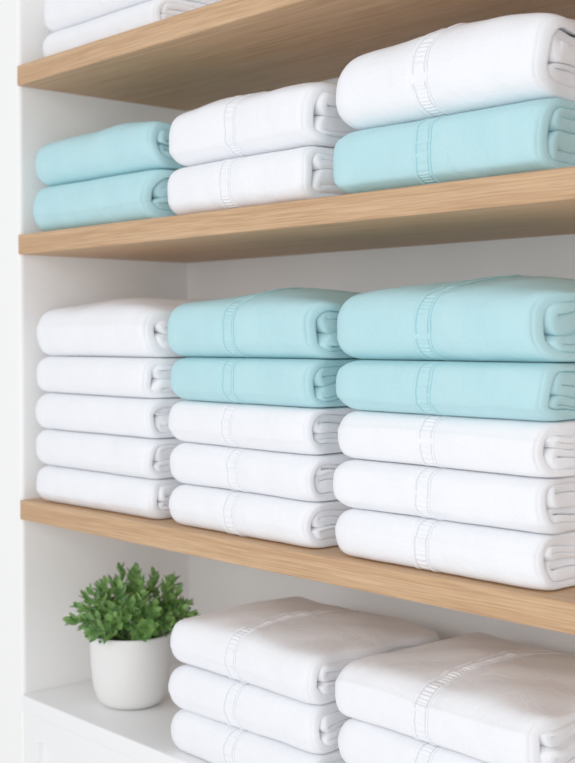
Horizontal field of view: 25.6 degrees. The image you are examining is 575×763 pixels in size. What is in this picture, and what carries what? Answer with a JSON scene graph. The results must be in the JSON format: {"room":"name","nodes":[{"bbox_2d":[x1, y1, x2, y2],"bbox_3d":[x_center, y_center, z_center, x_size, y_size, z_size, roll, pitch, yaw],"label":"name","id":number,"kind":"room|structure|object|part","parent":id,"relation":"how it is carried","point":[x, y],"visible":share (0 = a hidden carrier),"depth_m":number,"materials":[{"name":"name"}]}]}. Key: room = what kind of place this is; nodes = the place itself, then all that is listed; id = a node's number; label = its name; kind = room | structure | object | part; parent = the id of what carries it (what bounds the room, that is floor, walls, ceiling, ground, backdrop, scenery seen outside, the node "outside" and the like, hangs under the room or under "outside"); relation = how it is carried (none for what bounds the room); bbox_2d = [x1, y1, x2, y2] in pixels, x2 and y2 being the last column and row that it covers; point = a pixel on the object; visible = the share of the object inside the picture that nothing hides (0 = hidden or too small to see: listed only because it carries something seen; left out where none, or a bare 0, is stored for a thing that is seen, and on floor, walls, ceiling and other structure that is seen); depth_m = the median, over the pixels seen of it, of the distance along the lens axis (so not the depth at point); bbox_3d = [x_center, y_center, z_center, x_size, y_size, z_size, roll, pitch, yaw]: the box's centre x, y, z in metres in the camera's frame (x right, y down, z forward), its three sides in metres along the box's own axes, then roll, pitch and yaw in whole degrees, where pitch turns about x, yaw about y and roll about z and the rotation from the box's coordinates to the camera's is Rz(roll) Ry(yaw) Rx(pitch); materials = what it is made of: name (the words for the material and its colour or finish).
{"room":"linen closet","nodes":[
{"label":"linen closet","id":0,"kind":"room"},
{"bbox_2d":[0,0,188,762],"bbox_3d":[-0.524,-0.025,2.293,0.420,2.600,0.900,-2,2,-42],"label":"wall","id":1,"kind":"structure","parent":0,"point":[44,569],"depth_m":1.85,"materials":[{"name":"white paint"}]},
{"bbox_2d":[187,77,574,654],"bbox_3d":[0.550,0.007,1.309,0.120,2.600,2.000,-2,2,-42],"label":"wall","id":2,"kind":"structure","parent":0,"point":[214,585],"depth_m":1.71,"materials":[{"name":"white paint"}]},
{"bbox_2d":[17,0,574,110],"bbox_3d":[0.259,-0.418,1.304,0.303,0.028,1.600,-2,2,-42],"label":"wooden shelf","id":3,"kind":"object","parent":2,"relation":"attached to","point":[196,58],"visible":1,"depth_m":1.57,"materials":[{"name":"brown wood"}]},
{"bbox_2d":[43,0,205,56],"bbox_3d":[-0.171,-0.471,1.775,0.246,0.045,0.295,-2,3,-42],"label":"folded towel","id":4,"kind":"object","parent":3,"relation":"on","point":[151,11],"visible":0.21,"depth_m":1.66,"materials":[{"name":"white fabric"}]},
{"bbox_2d":[44,0,220,31],"bbox_3d":[-0.168,-0.525,1.770,0.244,0.063,0.298,-2,2,-41],"label":"folded towel","id":5,"kind":"object","parent":4,"relation":"on","point":[58,14],"visible":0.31,"depth_m":1.73,"materials":[{"name":"white fabric"}]},
{"bbox_2d":[18,166,574,262],"bbox_3d":[0.259,-0.179,1.312,0.303,0.028,1.600,-2,2,-42],"label":"wooden shelf","id":6,"kind":"object","parent":2,"relation":"attached to","point":[540,203],"visible":1,"depth_m":1.41,"materials":[{"name":"brown wood"}]},
{"bbox_2d":[33,169,176,231],"bbox_3d":[-0.179,-0.242,1.771,0.256,0.066,0.299,-2,3,-42],"label":"folded towel","id":7,"kind":"object","parent":6,"relation":"on","point":[144,194],"visible":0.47,"depth_m":1.66,"materials":[{"name":"teal fabric"}]},
{"bbox_2d":[35,121,186,185],"bbox_3d":[-0.176,-0.313,1.770,0.256,0.076,0.300,-2,2,-41],"label":"folded towel","id":8,"kind":"object","parent":7,"relation":"on","point":[133,147],"visible":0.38,"depth_m":1.66,"materials":[{"name":"teal fabric"}]},
{"bbox_2d":[167,146,346,214],"bbox_3d":[0.024,-0.232,1.544,0.253,0.062,0.276,-2,2,-41],"label":"folded towel","id":9,"kind":"object","parent":6,"relation":"on","point":[302,173],"visible":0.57,"depth_m":1.43,"materials":[{"name":"white fabric"}]},
{"bbox_2d":[169,82,359,166],"bbox_3d":[0.027,-0.306,1.542,0.256,0.086,0.280,-2,2,-41],"label":"folded towel","id":10,"kind":"object","parent":9,"relation":"on","point":[305,114],"visible":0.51,"depth_m":1.43,"materials":[{"name":"white fabric"}]},
{"bbox_2d":[333,98,574,193],"bbox_3d":[0.227,-0.229,1.315,0.254,0.070,0.288,-2,3,-42],"label":"folded towel","id":11,"kind":"object","parent":6,"relation":"on","point":[535,135],"visible":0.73,"depth_m":1.20,"materials":[{"name":"teal fabric"}]},
{"bbox_2d":[336,13,574,129],"bbox_3d":[0.226,-0.313,1.315,0.254,0.098,0.289,-2,3,-42],"label":"folded towel","id":12,"kind":"object","parent":11,"relation":"on","point":[517,58],"visible":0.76,"depth_m":1.20,"materials":[{"name":"white fabric"}]},
{"bbox_2d":[20,498,574,634],"bbox_3d":[0.259,0.201,1.325,0.303,0.028,1.600,-2,2,-42],"label":"wooden shelf","id":13,"kind":"object","parent":2,"relation":"attached to","point":[554,610],"visible":0.49,"depth_m":1.35,"materials":[{"name":"brown wood"}]},
{"bbox_2d":[36,465,186,518],"bbox_3d":[-0.177,0.145,1.785,0.257,0.051,0.298,-2,2,-42],"label":"folded towel","id":14,"kind":"object","parent":13,"relation":"on","point":[131,495],"visible":0.53,"depth_m":1.67,"materials":[{"name":"white fabric"}]},
{"bbox_2d":[36,429,185,478],"bbox_3d":[-0.177,0.094,1.781,0.256,0.051,0.301,-2,2,-41],"label":"folded towel","id":15,"kind":"object","parent":14,"relation":"on","point":[142,457],"visible":0.55,"depth_m":1.67,"materials":[{"name":"white fabric"}]},
{"bbox_2d":[35,393,187,437],"bbox_3d":[-0.177,0.042,1.782,0.255,0.051,0.297,-2,3,-42],"label":"folded towel","id":16,"kind":"object","parent":15,"relation":"on","point":[104,414],"visible":0.6,"depth_m":1.67,"materials":[{"name":"white fabric"}]},
{"bbox_2d":[37,356,188,397],"bbox_3d":[-0.178,-0.010,1.780,0.255,0.051,0.297,-2,3,-42],"label":"folded towel","id":17,"kind":"object","parent":16,"relation":"on","point":[143,377],"visible":0.66,"depth_m":1.66,"materials":[{"name":"white fabric"}]},
{"bbox_2d":[37,298,206,357],"bbox_3d":[-0.176,-0.077,1.778,0.256,0.082,0.297,-2,2,-41],"label":"folded towel","id":18,"kind":"object","parent":17,"relation":"on","point":[123,327],"visible":0.62,"depth_m":1.67,"materials":[{"name":"white fabric"}]},
{"bbox_2d":[169,484,352,547],"bbox_3d":[0.028,0.153,1.555,0.253,0.052,0.278,-2,2,-42],"label":"folded towel","id":19,"kind":"object","parent":13,"relation":"on","point":[310,524],"visible":0.55,"depth_m":1.44,"materials":[{"name":"white fabric"}]},
{"bbox_2d":[170,442,356,501],"bbox_3d":[0.028,0.101,1.553,0.254,0.052,0.279,-2,2,-41],"label":"folded towel","id":20,"kind":"object","parent":19,"relation":"on","point":[305,477],"visible":0.53,"depth_m":1.44,"materials":[{"name":"white fabric"}]},
{"bbox_2d":[168,400,360,454],"bbox_3d":[0.024,0.050,1.551,0.255,0.052,0.277,-2,2,-41],"label":"folded towel","id":21,"kind":"object","parent":20,"relation":"on","point":[291,429],"visible":0.6,"depth_m":1.43,"materials":[{"name":"white fabric"}]},
{"bbox_2d":[171,357,368,407],"bbox_3d":[0.028,-0.003,1.547,0.254,0.053,0.280,-2,2,-42],"label":"folded towel","id":22,"kind":"object","parent":21,"relation":"on","point":[296,382],"visible":0.65,"depth_m":1.43,"materials":[{"name":"teal fabric"}]},
{"bbox_2d":[167,287,360,358],"bbox_3d":[0.027,-0.072,1.545,0.252,0.084,0.280,-2,3,-42],"label":"folded towel","id":23,"kind":"object","parent":22,"relation":"on","point":[297,322],"visible":0.76,"depth_m":1.44,"materials":[{"name":"teal fabric"}]},
{"bbox_2d":[335,508,574,589],"bbox_3d":[0.227,0.160,1.327,0.253,0.052,0.290,-2,2,-42],"label":"folded towel","id":24,"kind":"object","parent":13,"relation":"on","point":[532,560],"visible":0.72,"depth_m":1.21,"materials":[{"name":"white fabric"}]},
{"bbox_2d":[333,459,574,533],"bbox_3d":[0.228,0.109,1.324,0.254,0.052,0.286,-2,3,-42],"label":"folded towel","id":25,"kind":"object","parent":24,"relation":"on","point":[543,505],"visible":0.66,"depth_m":1.21,"materials":[{"name":"white fabric"}]},
{"bbox_2d":[338,410,574,477],"bbox_3d":[0.231,0.057,1.324,0.255,0.052,0.292,-2,2,-41],"label":"folded towel","id":26,"kind":"object","parent":25,"relation":"on","point":[546,449],"visible":0.74,"depth_m":1.21,"materials":[{"name":"white fabric"}]},
{"bbox_2d":[336,360,574,420],"bbox_3d":[0.228,0.004,1.320,0.257,0.053,0.295,-2,3,-42],"label":"folded towel","id":27,"kind":"object","parent":26,"relation":"on","point":[534,391],"visible":0.88,"depth_m":1.20,"materials":[{"name":"teal fabric"}]},
{"bbox_2d":[337,274,574,361],"bbox_3d":[0.228,-0.067,1.322,0.257,0.089,0.296,-2,2,-41],"label":"folded towel","id":28,"kind":"object","parent":27,"relation":"on","point":[509,318],"visible":1,"depth_m":1.21,"materials":[{"name":"teal fabric"}]},
{"bbox_3d":[-0.634,1.359,0.502,3.020,0.050,3.500,-2,2,-42],"label":"floor","id":29,"kind":"structure","parent":0,"visible":0},
{"bbox_2d":[25,712,141,762],"bbox_3d":[0.261,0.900,1.349,0.296,0.814,1.600,-2,2,-42],"label":"base cabinet","id":30,"kind":"object","parent":29,"relation":"on","point":[45,742],"visible":0.2,"depth_m":1.77,"materials":[{"name":"white paint"}]},
{"bbox_2d":[22,662,210,762],"bbox_3d":[0.259,0.481,1.334,0.303,0.024,1.600,-2,2,-42],"label":"shelf","id":31,"kind":"object","parent":30,"relation":"on","point":[143,735],"visible":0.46,"depth_m":1.72,"materials":[{"name":"white paint"}]},
{"bbox_2d":[62,562,200,709],"bbox_3d":[-0.221,0.353,1.776,0.180,0.202,0.176,-2,2,-42],"label":"potted plant","id":32,"kind":"object","parent":31,"relation":"on","point":[130,661],"visible":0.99,"depth_m":1.74,"materials":[{"name":"green plant"}]},
{"bbox_3d":[-0.221,0.403,1.785,0.114,0.102,0.114,-2,2,-42],"label":"pot","id":33,"kind":"part","parent":32,"relation":"part of","materials":[{"name":"white ceramic"}]},
{"bbox_2d":[171,709,345,762],"bbox_3d":[0.015,0.434,1.553,0.220,0.054,0.280,-2,3,-42],"label":"folded towel","id":34,"kind":"object","parent":31,"relation":"on","point":[213,741],"visible":0.3,"depth_m":1.49,"materials":[{"name":"white fabric"}]},
{"bbox_2d":[168,664,351,753],"bbox_3d":[0.015,0.380,1.550,0.220,0.055,0.283,-2,3,-42],"label":"folded towel","id":35,"kind":"object","parent":34,"relation":"on","point":[312,728],"visible":0.48,"depth_m":1.45,"materials":[{"name":"white fabric"}]},
{"bbox_2d":[170,596,438,704],"bbox_3d":[0.015,0.317,1.550,0.221,0.070,0.285,-2,3,-42],"label":"folded towel","id":36,"kind":"object","parent":35,"relation":"on","point":[295,647],"visible":0.91,"depth_m":1.48,"materials":[{"name":"white fabric"}]},
{"bbox_3d":[0.222,0.442,1.332,0.238,0.054,0.284,-2,3,-42],"label":"folded towel","id":37,"kind":"object","parent":31,"relation":"on","visible":0},
{"bbox_2d":[338,718,487,762],"bbox_3d":[0.224,0.387,1.331,0.240,0.055,0.286,-2,2,-41],"label":"folded towel","id":38,"kind":"object","parent":37,"relation":"on","point":[359,741],"visible":0.19,"depth_m":1.30,"materials":[{"name":"white fabric"}]},
{"bbox_2d":[335,632,574,762],"bbox_3d":[0.222,0.323,1.328,0.239,0.073,0.291,-2,2,-42],"label":"folded towel","id":39,"kind":"object","parent":38,"relation":"on","point":[488,698],"visible":1,"depth_m":1.26,"materials":[{"name":"white fabric"}]}
]}

